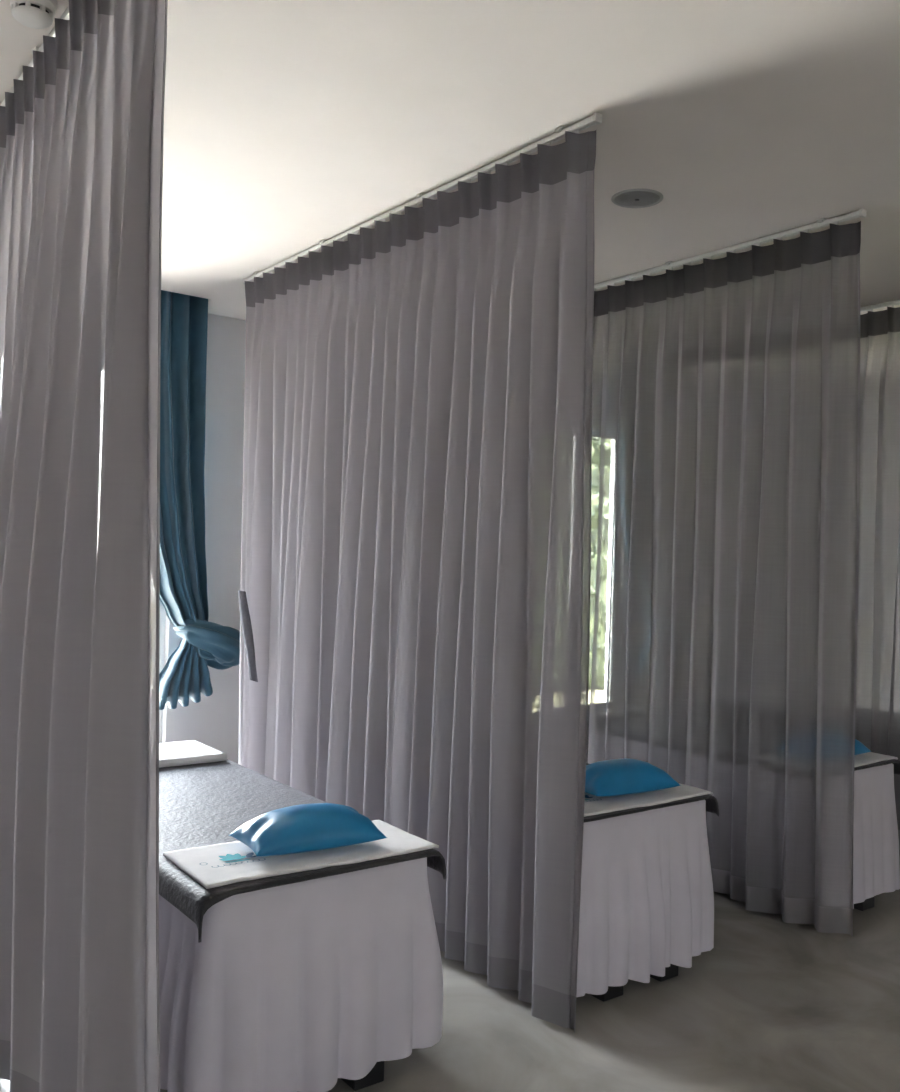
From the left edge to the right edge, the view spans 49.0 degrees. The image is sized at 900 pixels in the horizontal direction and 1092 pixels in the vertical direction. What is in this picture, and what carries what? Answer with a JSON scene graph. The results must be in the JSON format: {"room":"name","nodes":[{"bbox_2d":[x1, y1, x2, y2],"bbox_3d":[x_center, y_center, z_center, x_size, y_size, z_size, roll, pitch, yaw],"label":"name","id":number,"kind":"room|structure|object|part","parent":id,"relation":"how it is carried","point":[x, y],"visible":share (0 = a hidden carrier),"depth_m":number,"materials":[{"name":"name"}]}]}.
{"room":"massage treatment room","nodes":[
{"label":"massage treatment room","id":0,"kind":"room"},
{"bbox_2d":[161,314,245,763],"bbox_3d":[-1.675,-0.114,6.222,10.400,3.300,0.180,2,-1,-37],"label":"wall","id":1,"kind":"structure","parent":0,"point":[213,722],"depth_m":6.28,"materials":[{"name":"paint"}]},
{"bbox_2d":[159,601,165,742],"bbox_3d":[-2.330,0.135,5.658,1.530,2.490,0.180,2,-1,-37],"label":"window","id":2,"kind":"structure","parent":1,"relation":"in","point":[162,619],"depth_m":6.11,"materials":[{"name":"white glass"}]},
{"bbox_2d":[238,590,257,681],"bbox_3d":[-1.012,0.450,4.976,0.040,0.448,0.212,2,-1,-37],"label":"tieback","id":3,"kind":"object","parent":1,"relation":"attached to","point":[246,625],"visible":1,"depth_m":4.99,"materials":[{"name":"grey fabric"}]},
{"bbox_2d":[0,0,899,319],"bbox_3d":[0.977,-1.568,2.773,10.400,0.300,8.490,2,-1,-37],"label":"ceiling","id":4,"kind":"structure","parent":0,"point":[291,126],"depth_m":3.27,"materials":[{"name":"paint"}]},
{"bbox_2d":[10,0,56,28],"bbox_3d":[-1.129,-1.450,2.674,0.121,0.066,0.121,2,-1,-37],"label":"smoke detector","id":5,"kind":"object","parent":4,"relation":"attached to","point":[36,14],"visible":1,"depth_m":2.65,"materials":[{"name":"white plastic"}]},
{"bbox_2d":[0,6,68,105],"bbox_3d":[-1.479,-1.471,3.292,0.044,0.034,2.906,2,-1,-37],"label":"track","id":6,"kind":"object","parent":4,"relation":"attached to","point":[65,15],"visible":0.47,"depth_m":2.91,"materials":[{"name":"white metal"}]},
{"bbox_2d":[0,0,167,1091],"bbox_3d":[-1.491,-0.014,3.144,0.184,2.920,3.079,2,-1,-38],"label":"sheer curtain","id":7,"kind":"object","parent":6,"relation":"hanging from","point":[81,133],"visible":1,"depth_m":2.34,"materials":[{"name":"grey fabric"}]},
{"bbox_2d":[159,290,239,709],"bbox_3d":[-1.539,-0.315,5.856,0.754,2.537,0.335,2,-1,-37],"label":"drape","id":8,"kind":"object","parent":4,"relation":"hanging from","point":[185,674],"visible":0.79,"depth_m":5.84,"materials":[{"name":"blue fabric"}]},
{"bbox_3d":[-1.641,-0.497,5.813,0.524,2.181,0.163,2,-1,-33],"label":"hanging panel","id":9,"kind":"part","parent":8,"relation":"part of","materials":[{"name":"blue fabric"}]},
{"bbox_2d":[243,112,601,283],"bbox_3d":[-0.314,-1.425,4.313,0.044,0.034,2.666,2,-1,-37],"label":"track","id":10,"kind":"object","parent":4,"relation":"attached to","point":[596,118],"visible":0.89,"depth_m":3.86,"materials":[{"name":"white metal"}]},
{"bbox_2d":[238,129,595,1032],"bbox_3d":[-0.361,0.066,4.253,0.148,2.986,2.659,2,-1,-37],"label":"sheer curtain","id":11,"kind":"object","parent":10,"relation":"hanging from","point":[416,544],"visible":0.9,"depth_m":3.76,"materials":[{"name":"grey fabric"}]},
{"bbox_2d":[611,189,662,207],"bbox_3d":[0.760,-1.408,4.011,0.208,0.009,0.208,2,-1,-37],"label":"ceiling speaker","id":12,"kind":"object","parent":4,"relation":"attached to","point":[630,198],"visible":1,"depth_m":4.00,"materials":[{"name":"grey metal"}]},
{"bbox_2d":[594,209,865,288],"bbox_3d":[0.863,-1.381,5.146,0.044,0.034,2.761,2,-1,-37],"label":"track","id":13,"kind":"object","parent":4,"relation":"attached to","point":[823,222],"visible":0.54,"depth_m":4.52,"materials":[{"name":"white metal"}]},
{"bbox_2d":[586,221,860,936],"bbox_3d":[0.808,0.099,5.080,0.140,2.964,2.755,2,-1,-37],"label":"sheer curtain","id":14,"kind":"object","parent":13,"relation":"hanging from","point":[726,390],"visible":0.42,"depth_m":4.42,"materials":[{"name":"grey fabric"}]},
{"bbox_2d":[860,300,899,311],"bbox_3d":[1.979,-1.338,6.008,0.044,0.034,2.726,2,-1,-37],"label":"track","id":15,"kind":"object","parent":4,"relation":"attached to","point":[897,302],"visible":0.02,"depth_m":5.47,"materials":[{"name":"white metal"}]},
{"bbox_2d":[855,305,899,849],"bbox_3d":[1.928,0.141,5.945,0.124,2.965,2.720,2,-1,-37],"label":"sheer curtain","id":16,"kind":"object","parent":15,"relation":"hanging from","point":[877,716],"visible":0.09,"depth_m":5.42,"materials":[{"name":"grey fabric"}]},
{"bbox_2d":[0,850,899,1091],"bbox_3d":[0.879,1.641,2.742,10.760,0.120,8.850,2,-1,-37],"label":"floor","id":17,"kind":"structure","parent":0,"point":[775,1005],"depth_m":3.24,"materials":[{"name":"concrete"}]},
{"bbox_2d":[340,1061,383,1090],"bbox_3d":[-0.894,1.219,3.456,0.686,0.629,1.812,2,-1,-37],"label":"bed","id":18,"kind":"object","parent":17,"relation":"on","point":[376,1075],"visible":0.09,"depth_m":2.83,"materials":[{"name":"grey plastic"}]},
{"bbox_2d":[159,857,442,1091],"bbox_3d":[-0.895,1.183,3.457,0.872,0.578,1.980,2,-1,-37],"label":"bed skirt","id":19,"kind":"object","parent":18,"relation":"attached to","point":[305,986],"visible":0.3,"depth_m":2.66,"materials":[{"name":"white fabric"}]},
{"bbox_2d":[159,759,445,942],"bbox_3d":[-0.875,0.939,3.446,0.776,0.112,1.862,2,-1,-37],"label":"blanket","id":20,"kind":"object","parent":19,"relation":"on","point":[201,804],"visible":0.34,"depth_m":3.19,"materials":[{"name":"grey fabric"}]},
{"bbox_2d":[159,740,226,767],"bbox_3d":[-1.286,0.859,4.012,0.663,0.030,0.341,2,-1,-37],"label":"folded towel","id":21,"kind":"object","parent":20,"relation":"on","point":[179,753],"visible":0.34,"depth_m":4.06,"materials":[{"name":"white fabric"}]},
{"bbox_2d":[163,820,438,888],"bbox_3d":[-0.423,0.886,2.876,0.735,0.022,0.346,2,-1,-37],"label":"towel","id":22,"kind":"object","parent":20,"relation":"on","point":[216,865],"visible":0.75,"depth_m":2.78,"materials":[{"name":"white fabric"}]},
{"bbox_2d":[229,803,386,856],"bbox_3d":[-0.413,0.817,2.888,0.405,0.117,0.230,2,-1,-32],"label":"pillow","id":23,"kind":"object","parent":22,"relation":"on","point":[301,828],"visible":1,"depth_m":2.81,"materials":[{"name":"blue fabric"}]},
{"bbox_2d":[587,964,678,1001],"bbox_3d":[0.157,1.259,4.253,0.654,0.629,1.802,2,-1,-37],"label":"bed","id":24,"kind":"object","parent":17,"relation":"on","point":[672,971],"visible":0.15,"depth_m":3.47,"materials":[{"name":"grey plastic"}]},
{"bbox_3d":[0.546,1.368,3.485,0.100,0.420,0.100,2,-1,-37],"label":"leg","id":25,"kind":"part","parent":24,"relation":"part of","materials":[{"name":"black paint"}]},
{"bbox_2d":[576,800,713,996],"bbox_3d":[0.162,1.230,4.252,0.831,0.591,1.969,2,-1,-37],"label":"bed skirt","id":26,"kind":"object","parent":24,"relation":"attached to","point":[647,895],"visible":0.21,"depth_m":3.47,"materials":[{"name":"white fabric"}]},
{"bbox_2d":[584,763,719,822],"bbox_3d":[0.173,0.962,4.249,0.741,0.078,1.839,2,-1,-37],"label":"blanket","id":27,"kind":"object","parent":26,"relation":"on","point":[712,805],"visible":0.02,"depth_m":3.58,"materials":[{"name":"grey fabric"}]},
{"bbox_2d":[584,784,711,816],"bbox_3d":[0.625,0.925,3.676,0.698,0.020,0.337,2,-1,-37],"label":"towel","id":28,"kind":"object","parent":27,"relation":"on","point":[593,805],"visible":0.4,"depth_m":3.59,"materials":[{"name":"white fabric"}]},
{"bbox_2d":[585,759,680,796],"bbox_3d":[0.634,0.858,3.688,0.405,0.116,0.230,2,-1,-31],"label":"pillow","id":29,"kind":"object","parent":28,"relation":"on","point":[616,777],"visible":0.89,"depth_m":3.61,"materials":[{"name":"blue fabric"}]},
{"bbox_3d":[0.781,1.377,3.662,0.100,0.420,0.100,2,-1,-37],"label":"leg","id":30,"kind":"part","parent":24,"relation":"part of","materials":[{"name":"black paint"}]},
{"bbox_2d":[854,896,874,910],"bbox_3d":[1.261,1.301,5.084,0.569,0.629,1.802,2,-1,-37],"label":"bed","id":31,"kind":"object","parent":17,"relation":"on","point":[868,903],"visible":0.09,"depth_m":4.42,"materials":[{"name":"grey plastic"}]},
{"bbox_2d":[853,763,899,908],"bbox_3d":[1.260,1.270,5.084,0.694,0.588,1.922,2,-1,-37],"label":"bed skirt","id":32,"kind":"object","parent":31,"relation":"attached to","point":[876,857],"visible":0.14,"depth_m":4.40,"materials":[{"name":"white fabric"}]},
{"bbox_2d":[854,759,899,774],"bbox_3d":[1.277,1.004,5.079,0.656,0.078,1.840,2,-1,-37],"label":"blanket","id":33,"kind":"object","parent":32,"relation":"on","point":[896,763],"visible":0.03,"depth_m":4.48,"materials":[{"name":"grey fabric"}]},
{"bbox_2d":[854,752,897,766],"bbox_3d":[1.731,0.967,4.507,0.612,0.018,0.334,2,-1,-37],"label":"towel","id":34,"kind":"object","parent":33,"relation":"on","point":[870,757],"visible":0.17,"depth_m":4.51,"materials":[{"name":"white fabric"}]},
{"bbox_2d":[855,739,870,754],"bbox_3d":[1.690,0.898,4.484,0.405,0.116,0.230,2,-1,-33],"label":"pillow","id":35,"kind":"object","parent":34,"relation":"on","point":[860,748],"visible":0.08,"depth_m":4.47,"materials":[{"name":"blue fabric"}]}
]}

